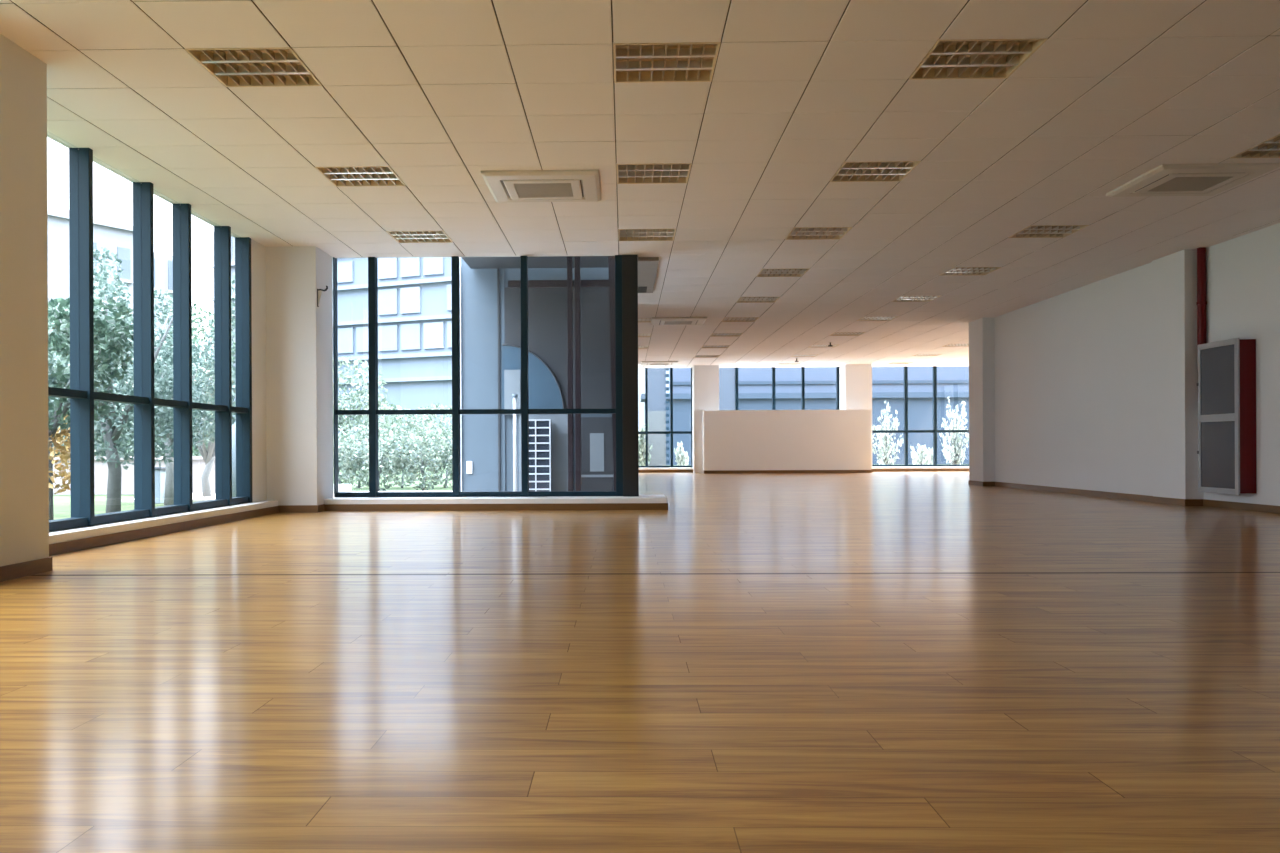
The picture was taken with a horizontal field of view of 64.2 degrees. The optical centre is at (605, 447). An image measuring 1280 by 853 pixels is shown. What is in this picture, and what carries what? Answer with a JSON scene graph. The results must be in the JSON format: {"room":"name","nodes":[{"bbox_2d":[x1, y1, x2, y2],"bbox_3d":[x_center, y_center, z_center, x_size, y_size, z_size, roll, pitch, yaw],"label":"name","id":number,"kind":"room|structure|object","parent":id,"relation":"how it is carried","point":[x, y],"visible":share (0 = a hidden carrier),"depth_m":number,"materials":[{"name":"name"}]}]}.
{"room":"empty office space","nodes":[
{"label":"empty office space","id":0,"kind":"room"},
{"bbox_2d":[251,239,266,502],"bbox_3d":[-4.005,-0.753,2.173,0.160,2.944,18.200,0,0,1],"label":"wall","id":1,"kind":"structure","parent":0,"point":[258,251],"depth_m":11.05,"materials":[{"name":"white paint"}]},
{"bbox_2d":[48,148,251,531],"bbox_3d":[-3.887,-0.826,8.387,0.150,2.815,4.910,0,0,1],"label":"window","id":2,"kind":"structure","parent":1,"relation":"in","point":[81,393],"depth_m":8.56,"materials":[{"name":"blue metal"}]},
{"bbox_2d":[49,501,278,555],"bbox_3d":[-3.830,0.651,8.601,0.342,0.134,5.340,0,0,1],"label":"window sill","id":3,"kind":"structure","parent":1,"relation":"attached to","point":[81,538],"depth_m":8.22,"materials":[{"name":"white stone"}]},
{"bbox_2d":[0,471,1279,852],"bbox_3d":[4.121,0.682,10.827,16.160,0.001,35.800,0,0,1],"label":"floor","id":4,"kind":"structure","parent":0,"point":[874,662],"depth_m":3.08,"materials":[{"name":"brown wood"}]},
{"bbox_2d":[0,34,52,581],"bbox_3d":[-3.655,-0.757,5.557,0.839,2.949,0.764,0,0,1],"label":"pillar","id":5,"kind":"structure","parent":4,"relation":"on","point":[24,446],"depth_m":5.67,"materials":[{"name":"white paint"}]},
{"bbox_2d":[266,246,332,512],"bbox_3d":[-3.553,-0.757,11.586,0.744,2.949,0.664,0,0,1],"label":"pillar","id":6,"kind":"structure","parent":4,"relation":"on","point":[299,333],"depth_m":11.27,"materials":[{"name":"white paint"}]},
{"bbox_2d":[317,286,327,306],"bbox_3d":[-3.143,-1.683,11.309,0.118,0.237,0.036,0,0,1],"label":"wall bracket","id":7,"kind":"object","parent":6,"relation":"attached to","point":[319,292],"visible":1,"depth_m":11.30,"materials":[{"name":"black metal"}]},
{"bbox_2d":[324,495,667,510],"bbox_3d":[-1.238,0.639,11.868,3.887,0.134,0.812,0,0,1],"label":"window sill","id":8,"kind":"structure","parent":4,"relation":"on","point":[641,502],"depth_m":11.47,"materials":[{"name":"white stone"}]},
{"bbox_2d":[333,255,638,496],"bbox_3d":[-1.404,-0.837,11.957,3.564,2.820,0.180,0,0,1],"label":"window","id":9,"kind":"structure","parent":8,"relation":"on","point":[626,266],"depth_m":11.88,"materials":[{"name":"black metal"}]},
{"bbox_2d":[639,468,692,469],"bbox_3d":[1.564,0.629,28.632,1.740,0.130,0.388,0,0,1],"label":"trim","id":10,"kind":"structure","parent":4,"relation":"on","point":[639,468],"depth_m":28.43,"materials":[{"name":"white stone"}]},
{"bbox_2d":[645,368,692,467],"bbox_3d":[1.784,-0.852,28.732,1.330,2.815,0.120,0,0,1],"label":"window","id":11,"kind":"structure","parent":10,"relation":"on","point":[671,432],"depth_m":28.69,"materials":[{"name":"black metal"}]},
{"bbox_2d":[692,365,718,453],"bbox_3d":[2.769,-0.786,28.264,0.709,2.949,0.844,0,0,1],"label":"pillar","id":12,"kind":"structure","parent":4,"relation":"on","point":[705,378],"depth_m":27.86,"materials":[{"name":"white paint"}]},
{"bbox_2d":[639,468,968,472],"bbox_3d":[6.605,0.630,28.340,11.830,0.080,0.012,0,0,1],"label":"baseboard","id":13,"kind":"structure","parent":4,"relation":"on","point":[960,469],"depth_m":28.31,"materials":[{"name":"wood"}]},
{"bbox_2d":[839,364,872,471],"bbox_3d":[6.911,-0.805,28.189,0.744,2.949,0.844,0,0,1],"label":"pillar","id":14,"kind":"structure","parent":4,"relation":"on","point":[855,380],"depth_m":27.78,"materials":[{"name":"white paint"}]},
{"bbox_2d":[872,466,968,468],"bbox_3d":[9.908,0.590,28.480,5.230,0.130,0.388,0,0,1],"label":"trim","id":15,"kind":"structure","parent":4,"relation":"on","point":[943,467],"depth_m":28.31,"materials":[{"name":"white stone"}]},
{"bbox_2d":[968,318,994,485],"bbox_3d":[6.719,-0.805,18.141,0.282,2.949,0.744,0,0,1],"label":"pillar","id":16,"kind":"structure","parent":4,"relation":"on","point":[982,330],"depth_m":17.80,"materials":[{"name":"white paint"}]},
{"bbox_2d":[1151,249,1202,505],"bbox_3d":[6.774,-0.805,12.039,0.279,2.949,0.744,0,0,1],"label":"pillar","id":17,"kind":"structure","parent":4,"relation":"on","point":[1174,276],"depth_m":11.88,"materials":[{"name":"white paint"}]},
{"bbox_2d":[0,0,1279,367],"bbox_3d":[-0.790,-2.319,13.148,26.066,0.161,40.282,0,0,1],"label":"ceiling","id":18,"kind":"structure","parent":0,"point":[440,93],"depth_m":7.33,"materials":[{"name":"tile"}]},
{"bbox_2d":[185,46,321,86],"bbox_3d":[-2.056,-2.285,5.996,0.596,0.106,0.596,0,0,1],"label":"ceiling light","id":19,"kind":"object","parent":18,"relation":"attached to","point":[281,66],"visible":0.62,"depth_m":6.04,"materials":[{"name":"metal"}]},
{"bbox_2d":[315,165,405,186],"bbox_3d":[-2.012,-2.285,8.395,0.596,0.106,0.596,0,0,1],"label":"ceiling light","id":20,"kind":"object","parent":18,"relation":"attached to","point":[355,175],"visible":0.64,"depth_m":8.47,"materials":[{"name":"metal"}]},
{"bbox_2d":[386,230,452,242],"bbox_3d":[-1.968,-2.285,10.795,0.596,0.106,0.596,0,0,1],"label":"ceiling light","id":21,"kind":"object","parent":18,"relation":"attached to","point":[399,236],"visible":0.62,"depth_m":10.87,"materials":[{"name":"metal"}]},
{"bbox_2d":[481,170,600,201],"bbox_3d":[-0.527,-2.218,8.696,0.950,0.045,0.950,0,0,1],"label":"air conditioner","id":22,"kind":"object","parent":18,"relation":"attached to","point":[508,185],"visible":1,"depth_m":8.55,"materials":[{"name":"white plastic"}]},
{"bbox_2d":[514,183,572,196],"bbox_3d":[-0.527,-2.202,8.696,0.478,0.007,0.478,0,0,1],"label":"grille","id":23,"kind":"object","parent":22,"relation":"attached to","point":[520,189],"depth_m":8.69,"materials":[{"name":"metal"}]},
{"bbox_2d":[638,318,651,322],"bbox_3d":[0.562,-2.297,17.950,0.596,0.106,0.596,0,0,1],"label":"ceiling light","id":24,"kind":"object","parent":18,"relation":"attached to","point":[640,320],"visible":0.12,"depth_m":18.03,"materials":[{"name":"metal"}]},
{"bbox_2d":[618,229,675,240],"bbox_3d":[0.431,-2.296,10.751,0.596,0.106,0.596,0,0,1],"label":"ceiling light","id":25,"kind":"object","parent":18,"relation":"attached to","point":[624,234],"visible":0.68,"depth_m":10.83,"materials":[{"name":"metal"}]},
{"bbox_2d":[638,257,658,292],"bbox_3d":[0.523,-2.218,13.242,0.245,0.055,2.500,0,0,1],"label":"air conditioner","id":26,"kind":"object","parent":18,"relation":"attached to","point":[647,266],"visible":0.81,"depth_m":12.86,"materials":[{"name":"white plastic"}]},
{"bbox_2d":[638,287,646,292],"bbox_3d":[0.508,-2.196,14.153,0.120,0.011,0.480,0,0,1],"label":"grille","id":27,"kind":"object","parent":26,"relation":"attached to","point":[640,289],"depth_m":14.14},
{"bbox_2d":[617,163,691,183],"bbox_3d":[0.388,-2.296,8.352,0.596,0.106,0.596,0,0,1],"label":"ceiling light","id":28,"kind":"object","parent":18,"relation":"attached to","point":[667,173],"visible":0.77,"depth_m":8.43,"materials":[{"name":"metal"}]},
{"bbox_2d":[641,361,677,364],"bbox_3d":[1.409,-2.227,26.879,0.950,0.045,0.950,0,0,1],"label":"air conditioner","id":29,"kind":"object","parent":18,"relation":"attached to","point":[642,362],"visible":1,"depth_m":26.61,"materials":[{"name":"white plastic"}]},
{"bbox_2d":[613,42,720,82],"bbox_3d":[0.344,-2.296,5.952,0.596,0.106,0.596,0,0,1],"label":"ceiling light","id":30,"kind":"object","parent":18,"relation":"attached to","point":[691,61],"visible":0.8,"depth_m":6.03,"materials":[{"name":"metal"}]},
{"bbox_2d":[651,317,706,325],"bbox_3d":[1.277,-2.227,17.980,0.950,0.045,0.950,0,0,1],"label":"air conditioner","id":31,"kind":"object","parent":18,"relation":"attached to","point":[656,321],"visible":1,"depth_m":17.77,"materials":[{"name":"white plastic"}]},
{"bbox_2d":[664,321,691,323],"bbox_3d":[1.277,-2.211,17.980,0.478,0.007,0.478,0,0,1],"label":"grille","id":32,"kind":"object","parent":31,"relation":"attached to","point":[665,322],"depth_m":17.95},
{"bbox_2d":[694,355,719,357],"bbox_3d":[2.493,-2.306,25.116,0.596,0.106,0.596,0,0,1],"label":"ceiling light","id":33,"kind":"object","parent":18,"relation":"attached to","point":[695,356],"visible":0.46,"depth_m":25.20,"materials":[{"name":"metal"}]},
{"bbox_2d":[701,345,729,347],"bbox_3d":[2.449,-2.305,22.717,0.596,0.106,0.596,0,0,1],"label":"ceiling light","id":34,"kind":"object","parent":18,"relation":"attached to","point":[703,346],"visible":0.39,"depth_m":22.80,"materials":[{"name":"metal"}]},
{"bbox_2d":[710,333,742,336],"bbox_3d":[2.406,-2.305,20.317,0.596,0.106,0.596,0,0,1],"label":"ceiling light","id":35,"kind":"object","parent":18,"relation":"attached to","point":[712,334],"visible":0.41,"depth_m":20.40,"materials":[{"name":"metal"}]},
{"bbox_2d":[722,317,758,321],"bbox_3d":[2.362,-2.305,17.917,0.596,0.106,0.596,0,0,1],"label":"ceiling light","id":36,"kind":"object","parent":18,"relation":"attached to","point":[731,319],"visible":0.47,"depth_m":18.00,"materials":[{"name":"metal"}]},
{"bbox_2d":[736,297,779,302],"bbox_3d":[2.318,-2.305,15.518,0.596,0.106,0.596,0,0,1],"label":"ceiling light","id":37,"kind":"object","parent":18,"relation":"attached to","point":[741,299],"visible":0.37,"depth_m":15.60,"materials":[{"name":"metal"}]},
{"bbox_2d":[756,268,808,276],"bbox_3d":[2.275,-2.305,13.118,0.596,0.106,0.596,0,0,1],"label":"ceiling light","id":38,"kind":"object","parent":18,"relation":"attached to","point":[764,272],"visible":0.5,"depth_m":13.20,"materials":[{"name":"metal"}]},
{"bbox_2d":[791,355,816,356],"bbox_3d":[4.893,-2.317,25.073,0.596,0.106,0.596,0,0,1],"label":"ceiling light","id":39,"kind":"object","parent":18,"relation":"attached to","point":[793,355],"visible":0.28,"depth_m":25.20,"materials":[{"name":"metal"}]},
{"bbox_2d":[785,227,852,239],"bbox_3d":[2.231,-2.304,10.719,0.596,0.106,0.596,0,0,1],"label":"ceiling light","id":40,"kind":"object","parent":18,"relation":"attached to","point":[805,233],"visible":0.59,"depth_m":10.79,"materials":[{"name":"metal"}]},
{"bbox_2d":[829,332,864,335],"bbox_3d":[4.805,-2.316,20.273,0.596,0.106,0.596,0,0,1],"label":"ceiling light","id":41,"kind":"object","parent":18,"relation":"attached to","point":[835,333],"visible":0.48,"depth_m":20.36,"materials":[{"name":"metal"}]},
{"bbox_2d":[830,161,920,181],"bbox_3d":[2.187,-2.304,8.319,0.596,0.106,0.596,0,0,1],"label":"ceiling light","id":42,"kind":"object","parent":18,"relation":"attached to","point":[882,171],"visible":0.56,"depth_m":8.39,"materials":[{"name":"metal"}]},
{"bbox_2d":[857,316,898,320],"bbox_3d":[4.761,-2.316,17.874,0.596,0.106,0.596,0,0,1],"label":"ceiling light","id":43,"kind":"object","parent":18,"relation":"attached to","point":[881,318],"visible":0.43,"depth_m":17.96,"materials":[{"name":"metal"}]},
{"bbox_2d":[892,296,940,301],"bbox_3d":[4.718,-2.316,15.474,0.596,0.106,0.596,0,0,1],"label":"ceiling light","id":44,"kind":"object","parent":18,"relation":"attached to","point":[901,298],"visible":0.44,"depth_m":15.56,"materials":[{"name":"metal"}]},
{"bbox_2d":[913,354,940,355],"bbox_3d":[7.892,-2.331,25.018,0.596,0.106,0.596,0,0,1],"label":"ceiling light","id":45,"kind":"object","parent":18,"relation":"attached to","point":[916,354],"visible":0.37,"depth_m":25.12,"materials":[{"name":"metal"}]},
{"bbox_2d":[942,344,968,346],"bbox_3d":[7.848,-2.330,22.618,0.596,0.106,0.596,0,0,1],"label":"ceiling light","id":46,"kind":"object","parent":18,"relation":"attached to","point":[948,345],"visible":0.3,"depth_m":22.73,"materials":[{"name":"metal"}]},
{"bbox_2d":[939,267,1000,275],"bbox_3d":[4.674,-2.316,13.075,0.596,0.106,0.596,0,0,1],"label":"ceiling light","id":47,"kind":"object","parent":18,"relation":"attached to","point":[954,271],"visible":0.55,"depth_m":13.15,"materials":[{"name":"metal"}]},
{"bbox_2d":[909,38,1047,79],"bbox_3d":[2.143,-2.304,5.919,0.596,0.106,0.596,0,0,1],"label":"ceiling light","id":48,"kind":"object","parent":18,"relation":"attached to","point":[965,58],"visible":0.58,"depth_m":5.98,"materials":[{"name":"metal"}]},
{"bbox_2d":[1008,225,1088,237],"bbox_3d":[4.630,-2.316,10.675,0.596,0.106,0.596,0,0,1],"label":"ceiling light","id":49,"kind":"object","parent":18,"relation":"attached to","point":[1041,231],"visible":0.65,"depth_m":10.74,"materials":[{"name":"metal"}]},
{"bbox_2d":[1106,163,1279,196],"bbox_3d":[4.922,-2.243,8.587,0.950,0.045,0.950,0,0,1],"label":"air conditioner","id":50,"kind":"object","parent":18,"relation":"attached to","point":[1203,179],"visible":1,"depth_m":8.44,"materials":[{"name":"white plastic"}]},
{"bbox_2d":[1149,176,1234,190],"bbox_3d":[4.922,-2.227,8.587,0.478,0.007,0.478,0,0,1],"label":"grille","id":51,"kind":"object","parent":50,"relation":"attached to","point":[1175,183],"depth_m":8.58,"materials":[{"name":"metal"}]},
{"bbox_2d":[1230,134,1279,157],"bbox_3d":[5.176,-2.318,7.665,0.596,0.106,0.596,0,0,1],"label":"ceiling light","id":52,"kind":"object","parent":18,"relation":"attached to","point":[1270,148],"visible":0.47,"depth_m":7.79,"materials":[{"name":"metal"}]},
{"bbox_2d":[693,411,702,472],"bbox_3d":[2.512,-0.156,27.719,0.245,1.690,0.280,0,0,1],"label":"wall","id":53,"kind":"structure","parent":0,"point":[697,415],"depth_m":27.58,"materials":[{"name":"white paint"}]},
{"bbox_2d":[703,409,871,473],"bbox_3d":[4.853,-0.167,27.335,4.470,1.690,0.262,0,0,1],"label":"wall partition","id":54,"kind":"structure","parent":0,"point":[734,441],"depth_m":27.22,"materials":[{"name":"white paint"}]},
{"bbox_2d":[995,262,1152,495],"bbox_3d":[6.899,-0.813,15.437,0.300,2.964,6.080,0,0,1],"label":"wall","id":55,"kind":"structure","parent":0,"point":[1074,400],"depth_m":14.46,"materials":[{"name":"white paint"}]},
{"bbox_2d":[1203,223,1279,505],"bbox_3d":[6.761,-0.812,2.637,0.160,2.964,19.520,0,0,1],"label":"wall","id":56,"kind":"structure","parent":0,"point":[1243,272],"depth_m":10.64,"materials":[{"name":"white paint"}]},
{"bbox_2d":[995,482,1279,513],"bbox_3d":[6.647,0.630,5.325,0.177,0.080,24.890,0,0,1],"label":"baseboard","id":57,"kind":"structure","parent":56,"relation":"attached to","point":[1145,498],"depth_m":13.06,"materials":[{"name":"wood"}]},
{"bbox_2d":[1196,247,1206,395],"bbox_3d":[6.785,-1.364,11.558,0.103,1.821,0.183,0,0,1],"label":"pipe","id":58,"kind":"object","parent":56,"relation":"attached to","point":[1201,303],"visible":0.63,"depth_m":11.56,"materials":[{"name":"red metal"}]},
{"bbox_2d":[1197,338,1256,494],"bbox_3d":[6.731,-0.330,11.061,0.203,1.650,0.757,0,0,1],"label":"cabinet","id":59,"kind":"object","parent":56,"relation":"attached to","point":[1226,384],"visible":1,"depth_m":10.88,"materials":[{"name":"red metal"}]},
{"bbox_3d":[0.514,-0.774,22.394,0.120,2.944,12.800,0,0,1],"label":"wall","id":60,"kind":"structure","parent":0,"visible":0},
{"bbox_2d":[638,378,645,467],"bbox_3d":[0.906,-0.848,28.748,0.433,2.815,0.120,0,0,1],"label":"window","id":61,"kind":"structure","parent":60,"relation":"in","point":[642,432],"depth_m":28.71,"materials":[{"name":"blue metal"}]},
{"bbox_3d":[9.884,-0.817,23.424,5.380,2.944,10.200,0,0,1],"label":"wall","id":62,"kind":"structure","parent":0,"visible":0},
{"bbox_2d":[872,366,968,466],"bbox_3d":[9.898,-0.889,28.584,5.240,2.815,0.120,0,0,1],"label":"window","id":63,"kind":"structure","parent":62,"relation":"in","point":[905,431],"depth_m":28.55,"materials":[{"name":"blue metal"}]},
{"bbox_3d":[4.844,0.614,28.573,3.440,0.130,0.388,0,0,1],"label":"trim","id":64,"kind":"structure","parent":0,"visible":0},
{"bbox_2d":[735,367,838,409],"bbox_3d":[4.839,-0.866,28.677,3.440,2.815,0.120,0,0,1],"label":"window","id":65,"kind":"structure","parent":64,"relation":"on","point":[736,368],"depth_m":28.62,"materials":[{"name":"blue metal"}]},
{"label":"outside","id":66,"kind":"structure","parent":0,"visible":0},
{"bbox_2d":[121,491,451,501],"bbox_3d":[-3.686,1.008,15.670,8.050,0.420,6.800,0,0,1],"label":"paving","id":67,"kind":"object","parent":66,"point":[197,497],"depth_m":17.20,"materials":[{"name":"concrete"}]},
{"bbox_2d":[158,302,234,496],"bbox_3d":[-6.657,-0.755,17.108,1.910,3.429,1.820,0,0,1],"label":"tree","id":68,"kind":"object","parent":67,"relation":"on","point":[208,454],"visible":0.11,"depth_m":17.06,"materials":[{"name":"green plant"}]},
{"bbox_2d":[333,484,351,492],"bbox_3d":[-5.761,0.757,18.508,2.200,0.180,0.400,0,0,1],"label":"edging","id":69,"kind":"object","parent":67,"relation":"on","point":[341,487],"visible":0.24,"depth_m":18.29,"materials":[{"name":"concrete"}]},
{"bbox_2d":[512,394,517,490],"bbox_3d":[-1.375,-0.013,15.428,0.099,1.600,0.099,0,0,1],"label":"drain pipe","id":70,"kind":"object","parent":67,"relation":"on","point":[514,396],"visible":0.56,"depth_m":15.40,"materials":[{"name":"white plastic"}]},
{"bbox_2d":[508,256,615,490],"bbox_3d":[-0.604,-1.001,14.648,1.606,3.590,0.170,0,0,1],"label":"steel frame","id":71,"kind":"object","parent":67,"relation":"on","point":[569,283],"visible":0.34,"depth_m":14.56,"materials":[{"name":"metal"}]},
{"bbox_2d":[461,256,607,268],"bbox_3d":[-0.944,-2.930,14.044,2.431,0.230,3.850,0,0,1],"label":"canopy","id":72,"kind":"object","parent":71,"relation":"on","point":[544,261],"visible":0.14,"depth_m":15.46,"materials":[{"name":"metal"}]},
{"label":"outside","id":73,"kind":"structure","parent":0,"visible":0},
{"bbox_3d":[7.606,0.966,34.367,14.050,0.400,11.000,0,0,1],"label":"paving","id":74,"kind":"object","parent":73,"visible":0},
{"bbox_2d":[638,424,652,465],"bbox_3d":[1.062,0.008,30.975,0.718,1.553,0.565,0,0,1],"label":"shrub","id":75,"kind":"object","parent":74,"relation":"on","point":[641,439],"visible":0.49,"depth_m":30.90,"materials":[{"name":"green plant"}]},
{"bbox_2d":[647,368,668,465],"bbox_3d":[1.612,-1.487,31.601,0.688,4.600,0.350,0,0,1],"label":"building","id":76,"kind":"structure","parent":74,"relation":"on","point":[657,382],"depth_m":31.48,"materials":[{"name":"stone"}]},
{"bbox_2d":[674,441,688,467],"bbox_3d":[2.375,0.298,31.898,0.485,1.039,0.598,0,0,1],"label":"shrub","id":77,"kind":"object","parent":74,"relation":"on","point":[682,458],"visible":0.77,"depth_m":31.76,"materials":[{"name":"green plant"}]},
{"bbox_2d":[719,368,738,409],"bbox_3d":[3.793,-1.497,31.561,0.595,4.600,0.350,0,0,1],"label":"building","id":78,"kind":"structure","parent":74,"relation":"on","point":[726,375],"depth_m":31.44,"materials":[{"name":"stone"}]},
{"bbox_2d":[872,400,903,464],"bbox_3d":[8.582,-0.366,31.133,0.827,2.238,1.084,0,0,-42],"label":"shrub","id":79,"kind":"object","parent":74,"relation":"on","point":[884,452],"visible":0.87,"depth_m":30.98,"materials":[{"name":"green plant"}]},
{"bbox_2d":[910,444,932,466],"bbox_3d":[10.001,0.334,31.915,0.784,0.949,0.773,0,0,1],"label":"shrub","id":80,"kind":"object","parent":74,"relation":"on","point":[921,457],"visible":0.8,"depth_m":31.98,"materials":[{"name":"green plant"}]},
{"bbox_2d":[939,397,968,463],"bbox_3d":[10.663,-0.412,31.163,0.802,2.309,1.043,0,0,10],"label":"shrub","id":81,"kind":"object","parent":74,"relation":"on","point":[954,452],"visible":0.91,"depth_m":30.97,"materials":[{"name":"green plant"}]},
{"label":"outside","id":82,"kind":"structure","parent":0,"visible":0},
{"bbox_2d":[53,464,942,519],"bbox_3d":[-14.265,1.076,40.266,150.000,0.380,140.000,0,0,1],"label":"ground","id":83,"kind":"structure","parent":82,"point":[61,503],"depth_m":18.02,"materials":[{"name":"concrete"}]},
{"bbox_2d":[48,294,133,519],"bbox_3d":[-5.261,-0.268,9.597,1.580,2.428,1.514,0,0,1],"label":"tree","id":84,"kind":"object","parent":83,"relation":"on","point":[116,342],"visible":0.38,"depth_m":9.58,"materials":[{"name":"green plant"}]},
{"bbox_2d":[48,297,133,456],"bbox_3d":[-10.694,-1.017,20.206,3.152,3.983,2.276,0,0,1],"label":"tree","id":85,"kind":"object","parent":83,"relation":"on","point":[61,298],"visible":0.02,"depth_m":19.90,"materials":[{"name":"green plant"}]},
{"bbox_2d":[47,206,172,356],"bbox_3d":[-29.922,-5.641,51.585,9.400,13.200,15.400,0,0,32],"label":"apartment building","id":86,"kind":"structure","parent":83,"relation":"on","point":[117,237],"depth_m":50.95,"materials":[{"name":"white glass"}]},
{"bbox_2d":[93,268,166,456],"bbox_3d":[-11.434,-1.571,23.224,3.277,5.099,2.341,0,0,-6],"label":"tree","id":87,"kind":"object","parent":83,"relation":"on","point":[157,447],"visible":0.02,"depth_m":23.20,"materials":[{"name":"green plant"}]},
{"bbox_2d":[53,456,214,494],"bbox_3d":[-9.506,0.515,18.876,6.400,0.700,0.300,0,0,1],"label":"wall","id":88,"kind":"structure","parent":83,"relation":"on","point":[198,464],"depth_m":18.76,"materials":[{"name":"concrete"}]},
{"bbox_2d":[48,245,235,512],"bbox_3d":[-5.625,-0.702,11.820,2.552,3.306,1.980,0,0,1],"label":"tree","id":89,"kind":"object","parent":83,"relation":"on","point":[109,426],"visible":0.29,"depth_m":11.69,"materials":[{"name":"green plant"}]},
{"bbox_2d":[155,467,165,503],"bbox_3d":[-6.907,0.573,15.628,0.300,0.560,0.300,0,0,1],"label":"utility box","id":90,"kind":"object","parent":83,"relation":"on","point":[160,472],"visible":0.32,"depth_m":15.51,"materials":[{"name":"metal"}]},
{"bbox_2d":[113,289,214,504],"bbox_3d":[-6.513,-0.705,15.165,2.046,3.319,1.709,0,0,1],"label":"tree","id":91,"kind":"object","parent":83,"relation":"on","point":[169,480],"visible":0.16,"depth_m":15.07,"materials":[{"name":"green plant"}]},
{"bbox_2d":[122,356,208,455],"bbox_3d":[-12.150,-0.864,26.721,3.420,3.692,2.456,0,0,12],"label":"tree","id":92,"kind":"object","parent":83,"relation":"on","point":[194,451],"visible":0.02,"depth_m":26.85,"materials":[{"name":"green plant"}]},
{"bbox_2d":[203,275,235,496],"bbox_3d":[-5.318,-0.811,14.752,0.950,3.526,0.756,0,0,-32],"label":"tree","id":93,"kind":"object","parent":83,"relation":"on","point":[209,342],"visible":0.15,"depth_m":14.65,"materials":[{"name":"green plant"}]},
{"bbox_2d":[333,431,362,484],"bbox_3d":[-5.192,0.313,19.701,0.965,1.276,0.873,0,0,1],"label":"shrub","id":94,"kind":"object","parent":83,"relation":"on","point":[346,470],"visible":0.48,"depth_m":19.68,"materials":[{"name":"green plant"}]},
{"bbox_2d":[338,420,384,487],"bbox_3d":[-5.159,0.152,21.289,1.110,1.587,1.038,0,0,1],"label":"shrub","id":95,"kind":"object","parent":83,"relation":"on","point":[360,436],"visible":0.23,"depth_m":21.29,"materials":[{"name":"green plant"}]},
{"bbox_2d":[333,357,397,478],"bbox_3d":[-6.887,-0.754,27.616,2.523,3.426,2.277,0,0,1],"label":"tree","id":96,"kind":"object","parent":83,"relation":"on","point":[352,404],"visible":0.38,"depth_m":27.40,"materials":[{"name":"green plant"}]},
{"bbox_2d":[356,434,404,490],"bbox_3d":[-4.369,0.330,19.683,0.958,1.230,0.856,0,0,1],"label":"shrub","id":97,"kind":"object","parent":83,"relation":"on","point":[386,447],"visible":0.7,"depth_m":19.63,"materials":[{"name":"green plant"}]},
{"bbox_2d":[356,403,414,439],"bbox_3d":[-7.278,-0.269,33.632,1.931,2.455,1.973,0,0,1],"label":"tree","id":98,"kind":"object","parent":83,"relation":"on","point":[400,418],"visible":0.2,"depth_m":33.44,"materials":[{"name":"green plant"}]},
{"bbox_2d":[378,421,426,487],"bbox_3d":[-4.264,0.184,21.293,1.135,1.515,1.024,0,0,1],"label":"shrub","id":99,"kind":"object","parent":83,"relation":"on","point":[408,430],"visible":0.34,"depth_m":21.26,"materials":[{"name":"green plant"}]},
{"bbox_2d":[384,409,436,460],"bbox_3d":[-7.237,-0.256,37.637,1.999,2.427,1.951,0,0,1],"label":"tree","id":100,"kind":"object","parent":83,"relation":"on","point":[427,418],"visible":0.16,"depth_m":37.51,"materials":[{"name":"green plant"}]},
{"bbox_2d":[399,430,447,490],"bbox_3d":[-3.529,0.290,19.664,0.961,1.299,0.869,0,0,1],"label":"shrub","id":101,"kind":"object","parent":83,"relation":"on","point":[410,467],"visible":1,"depth_m":19.62,"materials":[{"name":"green plant"}]},
{"bbox_2d":[407,403,451,472],"bbox_3d":[-5.586,-0.271,33.617,1.970,2.440,1.962,0,0,1],"label":"tree","id":102,"kind":"object","parent":83,"relation":"on","point":[435,406],"visible":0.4,"depth_m":33.20,"materials":[{"name":"green plant"}]},
{"bbox_2d":[418,425,451,487],"bbox_3d":[-3.361,0.188,21.268,1.161,1.504,1.016,0,0,1],"label":"shrub","id":103,"kind":"object","parent":83,"relation":"on","point":[443,431],"visible":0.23,"depth_m":21.25,"materials":[{"name":"green plant"}]},
{"bbox_2d":[210,232,669,462],"bbox_3d":[-10.111,-6.133,59.839,26.400,14.000,8.250,0,0,24],"label":"office building","id":104,"kind":"structure","parent":83,"relation":"on","point":[415,294],"depth_m":55.93,"materials":[{"name":"concrete"}]},
{"bbox_2d":[443,436,451,480],"bbox_3d":[-2.732,0.278,19.954,0.984,1.319,0.872,0,0,1],"label":"shrub","id":105,"kind":"object","parent":83,"relation":"on","point":[449,462],"visible":0.1,"depth_m":19.92,"materials":[{"name":"green plant"}]},
{"bbox_2d":[459,257,613,491],"bbox_3d":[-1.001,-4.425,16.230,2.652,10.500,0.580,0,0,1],"label":"building wing","id":106,"kind":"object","parent":83,"relation":"on","point":[490,311],"visible":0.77,"depth_m":16.00,"materials":[{"name":"grey concrete"}]},
{"bbox_2d":[529,419,551,490],"bbox_3d":[-1.039,0.175,15.765,0.393,1.222,0.312,0,0,1],"label":"shelf","id":107,"kind":"object","parent":106,"relation":"in","point":[540,466],"visible":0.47,"depth_m":15.64,"materials":[{"name":"white metal"}]},
{"bbox_2d":[640,392,968,464],"bbox_3d":[21.873,-0.930,48.010,40.400,3.300,3.200,0,0,1],"label":"building","id":108,"kind":"structure","parent":83,"relation":"on","point":[920,404],"depth_m":46.76,"materials":[{"name":"blue stone"}]},
{"bbox_2d":[669,366,968,392],"bbox_3d":[31.469,-3.749,81.340,66.400,8.850,8.200,0,0,1],"label":"building","id":109,"kind":"structure","parent":83,"relation":"on","point":[949,378],"depth_m":77.71,"materials":[{"name":"blue stone"}]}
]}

